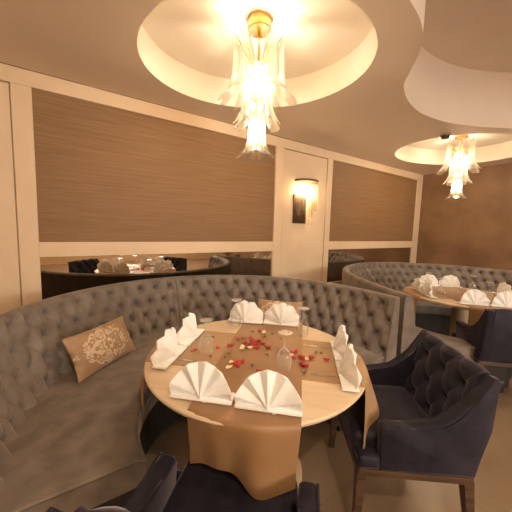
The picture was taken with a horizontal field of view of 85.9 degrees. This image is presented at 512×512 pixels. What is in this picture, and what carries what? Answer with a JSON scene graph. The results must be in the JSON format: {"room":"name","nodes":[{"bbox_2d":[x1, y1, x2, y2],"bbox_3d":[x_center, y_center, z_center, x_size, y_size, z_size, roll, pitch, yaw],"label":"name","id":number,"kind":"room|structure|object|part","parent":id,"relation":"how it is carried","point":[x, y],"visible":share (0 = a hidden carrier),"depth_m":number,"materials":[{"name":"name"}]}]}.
{"room":"restaurant","nodes":[
{"label":"restaurant","id":0,"kind":"room"},
{"bbox_2d":[0,81,324,300],"bbox_3d":[-0.027,-0.647,3.706,8.700,3.500,0.115,-2,7,-34],"label":"wall","id":1,"kind":"structure","parent":0,"point":[0,81],"depth_m":2.31,"materials":[{"name":"beige paint"}]},
{"bbox_2d":[0,82,21,313],"bbox_3d":[-2.784,-0.077,1.843,1.812,2.578,0.024,-2,7,-34],"label":"trim","id":2,"kind":"structure","parent":1,"relation":"attached to","point":[10,286],"depth_m":2.29,"materials":[{"name":"beige paint"}]},
{"bbox_2d":[10,82,41,305],"bbox_3d":[-1.965,-0.112,2.381,0.134,2.588,0.036,-2,7,-34],"label":"trim","id":3,"kind":"structure","parent":1,"relation":"attached to","point":[21,95],"depth_m":2.32,"materials":[{"name":"beige paint"}]},
{"bbox_2d":[31,88,275,241],"bbox_3d":[-0.827,-0.803,3.075,2.571,1.286,0.014,-2,7,-34],"label":"wall panel","id":4,"kind":"object","parent":1,"relation":"attached to","point":[104,173],"visible":1,"depth_m":2.83,"materials":[{"name":"brown wood"}]},
{"bbox_2d":[39,242,272,256],"bbox_3d":[-0.841,-0.096,3.136,2.571,0.133,0.036,-2,7,-34],"label":"trim","id":5,"kind":"structure","parent":1,"relation":"attached to","point":[46,249],"depth_m":2.87,"materials":[{"name":"beige paint"}]},
{"bbox_2d":[40,251,271,299],"bbox_3d":[-0.856,0.242,3.178,2.571,0.549,0.014,-2,7,-34],"label":"wall mirror","id":6,"kind":"object","parent":1,"relation":"attached to","point":[59,275],"visible":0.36,"depth_m":2.88,"materials":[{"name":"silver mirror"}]},
{"bbox_2d":[0,62,422,180],"bbox_3d":[0.040,-1.539,3.556,8.500,0.132,0.036,-2,7,-34],"label":"trim","id":7,"kind":"structure","parent":1,"relation":"attached to","point":[8,73],"depth_m":2.86,"materials":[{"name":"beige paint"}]},
{"bbox_2d":[271,146,284,276],"bbox_3d":[0.291,-0.197,3.882,0.145,2.588,0.036,-2,7,-34],"label":"trim","id":8,"kind":"structure","parent":1,"relation":"attached to","point":[279,151],"depth_m":3.82,"materials":[{"name":"beige paint"}]},
{"bbox_2d":[280,149,326,280],"bbox_3d":[0.712,-0.208,4.170,0.859,2.578,0.024,-2,7,-34],"label":"wall panel","id":9,"kind":"object","parent":1,"relation":"attached to","point":[301,244],"depth_m":4.12,"materials":[{"name":"beige paint"}]},
{"bbox_2d":[292,178,318,223],"bbox_3d":[0.760,-0.776,3.998,0.410,0.645,0.203,-2,7,-34],"label":"wall sconce","id":10,"kind":"object","parent":1,"relation":"attached to","point":[299,201],"visible":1,"depth_m":4.01,"materials":[{"name":"brown metal"}]},
{"bbox_3d":[0.639,-0.691,4.039,0.250,0.420,0.018,-2,7,-34],"label":"plate","id":11,"kind":"part","parent":10,"relation":"part of","materials":[{"name":"brown metal"}]},
{"bbox_2d":[321,159,332,281],"bbox_3d":[1.127,-0.228,4.438,0.115,2.588,0.036,-2,7,-34],"label":"trim","id":12,"kind":"structure","parent":1,"relation":"attached to","point":[329,161],"depth_m":4.38,"materials":[{"name":"beige paint"}]},
{"bbox_2d":[327,247,411,281],"bbox_3d":[2.256,0.125,5.249,2.640,0.549,0.014,-2,7,-34],"label":"wall mirror","id":13,"kind":"object","parent":1,"relation":"attached to","point":[338,259],"visible":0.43,"depth_m":4.96,"materials":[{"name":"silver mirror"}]},
{"bbox_2d":[329,241,412,249],"bbox_3d":[2.272,-0.213,5.207,2.640,0.133,0.036,-2,7,-34],"label":"trim","id":14,"kind":"structure","parent":1,"relation":"attached to","point":[332,244],"depth_m":5.04,"materials":[{"name":"beige paint"}]},
{"bbox_2d":[329,160,416,240],"bbox_3d":[2.285,-0.920,5.146,2.640,1.286,0.014,-2,7,-34],"label":"wall panel","id":15,"kind":"object","parent":1,"relation":"attached to","point":[367,204],"visible":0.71,"depth_m":5.00,"materials":[{"name":"brown wood"}]},
{"bbox_2d":[410,180,422,262],"bbox_3d":[3.455,-0.315,5.987,0.200,2.588,0.036,-2,7,-34],"label":"trim","id":16,"kind":"structure","parent":1,"relation":"attached to","point":[419,183],"depth_m":5.92,"materials":[{"name":"beige paint"}]},
{"bbox_2d":[0,0,511,174],"bbox_3d":[2.547,-1.166,-0.190,8.500,0.001,9.090,-2,7,-34],"label":"ceiling","id":17,"kind":"structure","parent":0,"point":[93,43],"depth_m":2.25,"materials":[{"name":"paint"}]},
{"bbox_2d":[137,0,377,107],"bbox_3d":[-0.002,-1.594,2.098,1.624,0.260,1.607,-2,7,-34],"label":"ceiling recess","id":18,"kind":"structure","parent":17,"relation":"attached to","point":[187,45],"depth_m":2.26,"materials":[{"name":"paint"}]},
{"bbox_2d":[218,11,296,161],"bbox_3d":[0.013,-1.230,2.042,0.575,0.972,0.577,7,8,44],"label":"chandelier","id":19,"kind":"object","parent":18,"relation":"hanging from","point":[259,23],"visible":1,"depth_m":1.99,"materials":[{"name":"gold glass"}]},
{"bbox_3d":[-0.201,-1.361,2.031,0.150,0.430,0.169,2,6,0],"label":"glass","id":20,"kind":"part","parent":19,"relation":"part of","materials":[{"name":"clear glass"}]},
{"bbox_3d":[-0.104,-1.163,2.116,0.107,0.365,0.120,5,7,30],"label":"glass","id":21,"kind":"part","parent":19,"relation":"part of","materials":[{"name":"glass"}]},
{"bbox_3d":[-0.090,-1.377,2.218,0.169,0.430,0.150,-2,6,-29],"label":"glass","id":22,"kind":"part","parent":19,"relation":"part of","materials":[{"name":"clear glass"}]},
{"bbox_3d":[-0.105,-1.151,1.984,0.107,0.365,0.120,-2,6,-29],"label":"glass","id":23,"kind":"part","parent":19,"relation":"part of","materials":[{"name":"glass"}]},
{"bbox_3d":[-0.094,-1.340,1.842,0.169,0.430,0.150,5,7,30],"label":"glass","id":24,"kind":"part","parent":19,"relation":"part of","materials":[{"name":"clear glass"}]},
{"bbox_3d":[-0.090,-0.900,2.075,0.112,0.310,0.092,2,6,0],"label":"glass","id":25,"kind":"part","parent":19,"relation":"part of","materials":[{"name":"clear glass"}]},
{"bbox_3d":[-0.044,-0.891,1.994,0.092,0.310,0.112,5,7,30],"label":"glass","id":26,"kind":"part","parent":19,"relation":"part of","materials":[{"name":"glass"}]},
{"bbox_3d":[-0.044,-1.366,2.018,0.034,0.060,0.034,7,8,44],"label":"bulb","id":27,"kind":"part","parent":19,"relation":"part of","materials":[{"name":"white glass"}]},
{"bbox_3d":[-0.023,-1.111,2.045,0.034,0.070,0.034,7,8,44],"label":"bulb","id":28,"kind":"part","parent":19,"relation":"part of","materials":[{"name":"white glass"}]},
{"bbox_3d":[0.007,-0.997,2.065,0.032,0.080,0.032,7,8,44],"label":"bulb","id":29,"kind":"part","parent":19,"relation":"part of","materials":[{"name":"white glass"}]},
{"bbox_3d":[0.008,-1.359,1.967,0.034,0.060,0.034,7,8,44],"label":"bulb","id":30,"kind":"part","parent":19,"relation":"part of","materials":[{"name":"white glass"}]},
{"bbox_3d":[0.017,-1.340,2.031,0.100,0.610,0.100,7,8,44],"label":"stem","id":31,"kind":"part","parent":19,"relation":"part of","materials":[{"name":"gold metal"}]},
{"bbox_3d":[0.034,-1.108,2.029,0.034,0.070,0.034,7,8,44],"label":"bulb","id":32,"kind":"part","parent":19,"relation":"part of","materials":[{"name":"white glass"}]},
{"bbox_3d":[0.050,-0.888,1.993,0.092,0.310,0.112,-2,6,-29],"label":"glass","id":33,"kind":"part","parent":19,"relation":"part of","materials":[{"name":"clear glass"}]},
{"bbox_3d":[0.073,-1.361,2.001,0.034,0.060,0.034,7,8,44],"label":"bulb","id":34,"kind":"part","parent":19,"relation":"part of","materials":[{"name":"white glass"}]},
{"bbox_3d":[0.098,-0.895,2.074,0.112,0.310,0.092,2,6,0],"label":"glass","id":35,"kind":"part","parent":19,"relation":"part of","materials":[{"name":"glass"}]},
{"bbox_3d":[0.126,-1.144,1.982,0.107,0.365,0.120,5,7,30],"label":"glass","id":36,"kind":"part","parent":19,"relation":"part of","materials":[{"name":"clear glass"}]},
{"bbox_3d":[0.124,-1.334,1.840,0.169,0.430,0.150,-2,6,-29],"label":"glass","id":37,"kind":"part","parent":19,"relation":"part of","materials":[{"name":"glass"}]},
{"bbox_3d":[0.128,-1.371,2.217,0.169,0.430,0.150,5,7,30],"label":"glass","id":38,"kind":"part","parent":19,"relation":"part of","materials":[{"name":"clear glass"}]},
{"bbox_3d":[0.235,-1.349,2.028,0.150,0.430,0.169,2,6,0],"label":"glass","id":39,"kind":"part","parent":19,"relation":"part of","materials":[{"name":"clear glass"}]},
{"bbox_2d":[440,132,451,139],"bbox_3d":[2.374,-1.500,3.446,0.124,0.058,0.124,-2,7,-34],"label":"smoke detector","id":40,"kind":"object","parent":17,"relation":"attached to","point":[446,135],"visible":1,"depth_m":3.41,"materials":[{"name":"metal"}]},
{"bbox_2d":[395,133,511,163],"bbox_3d":[3.108,-1.709,4.155,1.924,0.260,1.602,-2,7,-34],"label":"trim","id":41,"kind":"structure","parent":17,"relation":"attached to","point":[488,146],"depth_m":4.70,"materials":[{"name":"paint"}]},
{"bbox_2d":[436,134,481,199],"bbox_3d":[3.051,-1.350,4.134,0.575,0.972,0.577,7,8,44],"label":"chandelier","id":42,"kind":"object","parent":41,"relation":"hanging from","point":[457,137],"visible":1,"depth_m":4.11,"materials":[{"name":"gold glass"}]},
{"bbox_3d":[2.836,-1.482,4.124,0.150,0.430,0.169,2,6,0],"label":"glass","id":43,"kind":"part","parent":42,"relation":"part of","materials":[{"name":"glass"}]},
{"bbox_3d":[3.054,-1.461,4.124,0.100,0.610,0.100,7,8,44],"label":"stem","id":44,"kind":"part","parent":42,"relation":"part of","materials":[{"name":"white glass"}]},
{"bbox_3d":[3.273,-1.470,4.120,0.150,0.430,0.169,2,6,0],"label":"glass","id":45,"kind":"part","parent":42,"relation":"part of","materials":[{"name":"clear glass"}]},
{"bbox_3d":[3.162,-1.454,3.933,0.169,0.430,0.150,-2,6,-29],"label":"glass","id":46,"kind":"part","parent":42,"relation":"part of","materials":[{"name":"clear glass"}]},
{"bbox_2d":[404,0,511,127],"bbox_3d":[2.558,-1.627,1.378,4.215,0.610,3.360,-2,7,-34],"label":"ceiling recess","id":47,"kind":"structure","parent":17,"relation":"attached to","point":[461,73],"depth_m":2.85,"materials":[{"name":"paint"}]},
{"bbox_2d":[145,379,511,511],"bbox_3d":[2.481,1.591,0.064,8.900,0.100,9.450,-2,7,-34],"label":"floor","id":48,"kind":"structure","parent":0,"point":[332,468],"depth_m":1.67,"materials":[{"name":"beige stone"}]},
{"bbox_2d":[46,452,319,511],"bbox_3d":[-0.118,0.960,0.857,0.614,0.857,0.604,3,6,11],"label":"armchair","id":49,"kind":"object","parent":48,"relation":"on","point":[200,487],"visible":0.86,"depth_m":0.98,"materials":[{"name":"blue fabric"}]},
{"bbox_3d":[-0.154,0.798,0.625,0.490,0.492,0.168,3,6,11],"label":"backrest","id":50,"kind":"part","parent":49,"relation":"part of","materials":[{"name":"blue fabric"}]},
{"bbox_3d":[-0.387,0.778,0.837,0.066,0.477,0.496,3,6,11],"label":"arm","id":51,"kind":"part","parent":49,"relation":"part of","materials":[{"name":"blue fabric"}]},
{"bbox_2d":[161,459,297,511],"bbox_3d":[-0.104,0.941,0.928,0.470,0.146,0.455,3,6,11],"label":"seat cushion","id":52,"kind":"object","parent":49,"relation":"on","point":[200,487],"depth_m":1.00,"materials":[{"name":"blue fabric"}]},
{"bbox_3d":[-0.074,0.968,1.092,0.600,0.064,0.102,3,6,11],"label":"seat","id":53,"kind":"part","parent":49,"relation":"part of","materials":[{"name":"blue fabric"}]},
{"bbox_3d":[0.141,0.802,0.738,0.066,0.477,0.496,3,6,11],"label":"arm","id":54,"kind":"part","parent":49,"relation":"part of","materials":[{"name":"blue fabric"}]},
{"bbox_2d":[0,275,400,511],"bbox_3d":[-0.440,0.769,2.298,2.854,0.935,1.793,-2,7,-34],"label":"banquette","id":55,"kind":"object","parent":48,"relation":"on","point":[67,444],"visible":0.71,"depth_m":1.72,"materials":[{"name":"beige fabric"}]},
{"bbox_3d":[-1.184,0.755,1.921,0.721,0.875,2.254,2,6,4],"label":"backrest","id":56,"kind":"part","parent":55,"relation":"part of","materials":[{"name":"beige fabric"}]},
{"bbox_2d":[61,315,135,382],"bbox_3d":[-1.120,0.655,2.017,0.172,0.275,0.535,3,6,14],"label":"throw pillow","id":57,"kind":"object","parent":55,"relation":"on","point":[92,350],"visible":1,"depth_m":1.92,"materials":[{"name":"brown fabric"}]},
{"bbox_2d":[258,299,302,322],"bbox_3d":[0.228,0.589,2.761,0.462,0.271,0.148,3,6,11],"label":"throw pillow","id":58,"kind":"object","parent":55,"relation":"on","point":[264,305],"visible":0.27,"depth_m":2.76,"materials":[{"name":"brown fabric"}]},
{"bbox_3d":[0.205,0.703,2.852,2.226,0.875,0.709,3,6,18],"label":"backrest","id":59,"kind":"part","parent":55,"relation":"part of","materials":[{"name":"beige fabric"}]},
{"bbox_3d":[-0.434,0.768,2.303,2.832,0.897,1.761,-2,7,-34],"label":"panel","id":60,"kind":"part","parent":55,"relation":"part of","materials":[{"name":"grey fabric"}]},
{"bbox_2d":[144,320,364,486],"bbox_3d":[-0.011,0.938,1.650,1.220,0.750,1.220,3,6,10],"label":"round table","id":61,"kind":"object","parent":48,"relation":"on","point":[321,401],"visible":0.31,"depth_m":1.23,"materials":[{"name":"beige wood"}]},
{"bbox_2d":[141,345,156,417],"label":"table runner","id":62,"kind":"object","parent":61,"relation":"on","point":[144,386],"depth_m":1.57,"materials":[{"name":"brown fabric"}]},
{"bbox_2d":[172,331,235,365],"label":"table runner","id":63,"kind":"object","parent":61,"relation":"on","point":[221,339],"depth_m":1.63,"materials":[{"name":"brown fabric"}]},
{"bbox_2d":[150,327,187,369],"bbox_3d":[-0.463,0.474,1.496,0.087,0.160,0.268,3,6,10],"label":"napkin","id":64,"kind":"object","parent":63,"relation":"on","point":[168,350],"visible":1,"depth_m":1.44,"materials":[{"name":"white fabric"}]},
{"bbox_2d":[176,358,196,361],"bbox_3d":[-0.423,0.560,1.491,0.218,0.003,0.016,3,6,12],"label":"knife","id":65,"kind":"object","parent":63,"relation":"on","point":[177,358],"visible":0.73,"depth_m":1.48,"materials":[{"name":"metal"}]},
{"bbox_2d":[177,313,203,345],"bbox_3d":[-0.417,0.447,1.771,0.088,0.162,0.268,3,6,10],"label":"napkin","id":66,"kind":"object","parent":63,"relation":"on","point":[189,332],"visible":0.98,"depth_m":1.71,"materials":[{"name":"white fabric"}]},
{"bbox_2d":[199,319,212,352],"bbox_3d":[-0.283,0.456,1.562,0.078,0.192,0.078,-2,7,-34],"label":"wine glass","id":67,"kind":"object","parent":63,"relation":"on","point":[212,319],"visible":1,"depth_m":1.56,"materials":[{"name":"clear glass"}]},
{"bbox_2d":[187,319,301,499],"bbox_3d":[0.039,0.687,1.612,0.445,0.252,1.291,3,6,10],"label":"table runner","id":68,"kind":"object","parent":61,"relation":"on","point":[261,449],"visible":0.79,"depth_m":1.04,"materials":[{"name":"brown fabric"}]},
{"bbox_2d":[169,361,234,405],"bbox_3d":[-0.223,0.514,1.152,0.268,0.160,0.087,3,6,10],"label":"napkin","id":69,"kind":"object","parent":68,"relation":"on","point":[202,381],"visible":1,"depth_m":1.13,"materials":[{"name":"white fabric"}]},
{"bbox_2d":[227,300,262,323],"bbox_3d":[-0.079,0.424,2.108,0.268,0.160,0.087,3,6,10],"label":"napkin","id":70,"kind":"object","parent":68,"relation":"on","point":[248,312],"visible":1,"depth_m":2.10,"materials":[{"name":"white fabric"}]},
{"bbox_2d":[234,370,302,416],"bbox_3d":[0.053,0.527,1.095,0.268,0.162,0.088,3,6,10],"label":"napkin","id":71,"kind":"object","parent":68,"relation":"on","point":[269,391],"visible":1,"depth_m":1.07,"materials":[{"name":"white fabric"}]},
{"bbox_2d":[263,303,298,326],"bbox_3d":[0.194,0.435,2.073,0.268,0.162,0.088,3,6,10],"label":"napkin","id":72,"kind":"object","parent":68,"relation":"on","point":[282,314],"visible":1,"depth_m":2.06,"materials":[{"name":"white fabric"}]},
{"bbox_2d":[277,331,291,369],"bbox_3d":[0.146,0.483,1.406,0.078,0.192,0.078,-2,7,-34],"label":"wine glass","id":73,"kind":"object","parent":68,"relation":"on","point":[278,331],"visible":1,"depth_m":1.40,"materials":[{"name":"clear glass"}]},
{"bbox_2d":[297,307,308,335],"bbox_3d":[0.318,0.445,1.849,0.078,0.192,0.078,-2,7,-34],"label":"wine glass","id":74,"kind":"object","parent":68,"relation":"on","point":[300,308],"visible":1,"depth_m":1.84,"materials":[{"name":"clear glass"}]},
{"bbox_2d":[302,340,339,383],"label":"table runner","id":75,"kind":"object","parent":61,"relation":"on","point":[318,363],"depth_m":1.49,"materials":[{"name":"brown fabric"}]},
{"bbox_2d":[304,345,331,348],"bbox_3d":[0.405,0.562,1.697,0.218,0.003,0.016,3,6,10],"label":"knife","id":76,"kind":"object","parent":75,"relation":"on","point":[304,345],"visible":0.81,"depth_m":1.70,"materials":[{"name":"metal"}]},
{"bbox_2d":[311,372,338,376],"bbox_3d":[0.370,0.595,1.364,0.193,0.002,0.023,3,6,10],"label":"fork","id":77,"kind":"object","parent":75,"relation":"on","point":[312,373],"visible":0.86,"depth_m":1.37,"materials":[{"name":"metal"}]},
{"bbox_2d":[330,325,347,360],"bbox_3d":[0.497,0.487,1.622,0.088,0.162,0.268,3,6,10],"label":"napkin","id":78,"kind":"object","parent":75,"relation":"on","point":[339,345],"visible":0.88,"depth_m":1.57,"materials":[{"name":"white fabric"}]},
{"bbox_2d":[335,344,361,391],"bbox_3d":[0.449,0.514,1.348,0.087,0.160,0.268,3,6,10],"label":"napkin","id":79,"kind":"object","parent":75,"relation":"on","point":[350,378],"visible":1,"depth_m":1.28,"materials":[{"name":"white fabric"}]},
{"bbox_2d":[354,350,378,448],"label":"table runner","id":80,"kind":"object","parent":61,"relation":"on","point":[371,405],"depth_m":1.39,"materials":[{"name":"brown fabric"}]},
{"bbox_2d":[329,330,504,511],"bbox_3d":[0.789,0.916,1.556,0.604,0.857,0.614,2,6,4],"label":"armchair","id":81,"kind":"object","parent":48,"relation":"on","point":[437,406],"visible":0.93,"depth_m":1.29,"materials":[{"name":"blue fabric"}]},
{"bbox_3d":[0.533,1.135,1.869,0.046,0.345,0.048,2,6,4],"label":"leg","id":82,"kind":"part","parent":81,"relation":"part of","materials":[{"name":"brown wood"}]},
{"bbox_3d":[0.495,1.187,1.329,0.046,0.345,0.048,2,6,4],"label":"leg","id":83,"kind":"part","parent":81,"relation":"part of","materials":[{"name":"brown wood"}]},
{"bbox_3d":[0.550,0.938,1.575,0.102,0.064,0.600,2,6,4],"label":"seat","id":84,"kind":"part","parent":81,"relation":"part of","materials":[{"name":"blue fabric"}]},
{"bbox_2d":[339,385,428,453],"bbox_3d":[0.715,0.902,1.560,0.455,0.146,0.470,2,6,4],"label":"seat cushion","id":85,"kind":"object","parent":81,"relation":"on","point":[395,402],"depth_m":1.50,"materials":[{"name":"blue fabric"}]},
{"bbox_3d":[0.865,0.718,1.803,0.496,0.477,0.066,2,6,4],"label":"arm","id":86,"kind":"part","parent":81,"relation":"part of","materials":[{"name":"blue fabric"}]},
{"bbox_3d":[0.759,0.994,1.566,0.524,0.034,0.594,2,6,4],"label":"seat rail","id":87,"kind":"part","parent":81,"relation":"part of","materials":[{"name":"brown wood"}]},
{"bbox_3d":[0.827,0.769,1.268,0.496,0.477,0.066,2,6,4],"label":"arm","id":88,"kind":"part","parent":81,"relation":"part of","materials":[{"name":"blue fabric"}]},
{"bbox_3d":[1.011,0.742,1.524,0.168,0.492,0.490,2,6,4],"label":"backrest","id":89,"kind":"part","parent":81,"relation":"part of","materials":[{"name":"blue fabric"}]},
{"bbox_3d":[0.994,1.205,1.296,0.086,0.345,0.048,2,6,4],"label":"leg","id":90,"kind":"part","parent":81,"relation":"part of","materials":[{"name":"brown wood"}]},
{"bbox_2d":[342,262,511,392],"bbox_3d":[2.200,0.694,3.814,2.069,0.935,3.346,7,8,43],"label":"banquette","id":91,"kind":"object","parent":48,"relation":"on","point":[390,278],"visible":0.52,"depth_m":3.98,"materials":[{"name":"beige fabric"}]},
{"bbox_3d":[1.460,0.661,3.630,0.597,0.875,2.509,3,6,10],"label":"backrest","id":92,"kind":"part","parent":91,"relation":"part of","materials":[{"name":"beige fabric"}]},
{"bbox_2d":[398,290,474,360],"bbox_3d":[2.245,0.781,3.736,1.846,0.131,2.992,7,8,42],"label":"seat cushion","id":93,"kind":"object","parent":91,"relation":"on","point":[424,308],"depth_m":2.94,"materials":[{"name":"beige fabric"}]},
{"bbox_3d":[2.954,0.598,4.702,2.314,0.875,0.718,3,6,17],"label":"backrest","id":94,"kind":"part","parent":91,"relation":"part of","materials":[{"name":"beige fabric"}]},
{"bbox_2d":[405,286,490,335],"bbox_3d":[2.448,0.843,3.322,1.220,0.750,1.220,3,6,10],"label":"round table","id":95,"kind":"object","parent":48,"relation":"on","point":[459,312],"visible":0.3,"depth_m":3.22,"materials":[{"name":"brown wood"}]},
{"bbox_2d":[403,288,426,316],"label":"table runner","id":96,"kind":"object","parent":95,"relation":"on","point":[415,294],"depth_m":3.25,"materials":[{"name":"brown fabric"}]},
{"bbox_2d":[411,278,421,291],"bbox_3d":[2.042,0.352,3.443,0.088,0.162,0.268,3,6,10],"label":"napkin","id":97,"kind":"object","parent":96,"relation":"on","point":[417,283],"visible":0.84,"depth_m":3.44,"materials":[{"name":"white fabric"}]},
{"bbox_2d":[432,290,451,298],"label":"table runner","id":98,"kind":"object","parent":95,"relation":"on","point":[436,294],"depth_m":3.22,"materials":[{"name":"brown fabric"}]},
{"bbox_2d":[420,282,437,298],"bbox_3d":[1.996,0.378,3.168,0.087,0.160,0.268,3,6,10],"label":"napkin","id":99,"kind":"object","parent":98,"relation":"on","point":[426,289],"visible":1,"depth_m":3.15,"materials":[{"name":"white fabric"}]},
{"bbox_2d":[432,286,467,301],"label":"table runner","id":100,"kind":"object","parent":95,"relation":"on","point":[456,294],"depth_m":3.45,"materials":[{"name":"brown fabric"}]},
{"bbox_2d":[420,274,439,286],"bbox_3d":[2.380,0.329,3.780,0.268,0.160,0.087,3,6,10],"label":"napkin","id":101,"kind":"object","parent":100,"relation":"on","point":[424,278],"visible":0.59,"depth_m":3.77,"materials":[{"name":"white fabric"}]},
{"bbox_2d":[439,275,462,287],"bbox_3d":[2.653,0.339,3.745,0.268,0.162,0.088,3,6,10],"label":"napkin","id":102,"kind":"object","parent":100,"relation":"on","point":[448,281],"visible":0.99,"depth_m":3.74,"materials":[{"name":"white fabric"}]},
{"bbox_2d":[457,289,489,305],"bbox_3d":[2.236,0.419,2.825,0.268,0.160,0.087,3,6,10],"label":"napkin","id":103,"kind":"object","parent":100,"relation":"on","point":[471,297],"visible":1,"depth_m":2.80,"materials":[{"name":"white fabric"}]},
{"bbox_2d":[467,298,511,325],"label":"table runner","id":104,"kind":"object","parent":95,"relation":"on","point":[475,311],"depth_m":2.75,"materials":[{"name":"brown fabric"}]},
{"bbox_2d":[489,291,511,307],"bbox_3d":[2.512,0.431,2.767,0.268,0.162,0.088,3,6,10],"label":"napkin","id":105,"kind":"object","parent":104,"relation":"on","point":[503,299],"visible":0.98,"depth_m":2.75,"materials":[{"name":"white fabric"}]},
{"bbox_2d":[483,292,496,299],"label":"table runner","id":106,"kind":"object","parent":95,"relation":"on","point":[489,295],"depth_m":3.30,"materials":[{"name":"brown fabric"}]},
{"bbox_2d":[491,282,511,293],"bbox_3d":[2.956,0.392,3.294,0.088,0.162,0.268,3,6,10],"label":"napkin","id":107,"kind":"object","parent":106,"relation":"on","point":[502,286],"visible":0.6,"depth_m":3.27,"materials":[{"name":"white fabric"}]},
{"bbox_2d":[451,309,511,378],"bbox_3d":[2.318,0.857,2.598,0.614,0.857,0.604,3,6,12],"label":"armchair","id":108,"kind":"object","parent":48,"relation":"on","point":[491,336],"visible":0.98,"depth_m":2.38,"materials":[{"name":"blue fabric"}]},
{"bbox_3d":[2.049,0.674,2.587,0.066,0.477,0.496,3,6,12],"label":"arm","id":109,"kind":"part","parent":108,"relation":"part of","materials":[{"name":"blue fabric"}]},
{"bbox_3d":[2.322,0.933,2.632,0.594,0.034,0.524,3,6,12],"label":"seat rail","id":110,"kind":"part","parent":108,"relation":"part of","materials":[{"name":"brown wood"}]},
{"bbox_3d":[2.276,0.695,2.368,0.490,0.492,0.168,3,6,12],"label":"backrest","id":111,"kind":"part","parent":108,"relation":"part of","materials":[{"name":"blue fabric"}]},
{"bbox_2d":[416,163,511,270],"bbox_3d":[6.127,-0.330,2.242,0.100,3.500,9.185,-2,7,-34],"label":"wall","id":112,"kind":"structure","parent":0,"point":[476,230],"depth_m":5.24,"materials":[{"name":"brown paint"}]}
]}

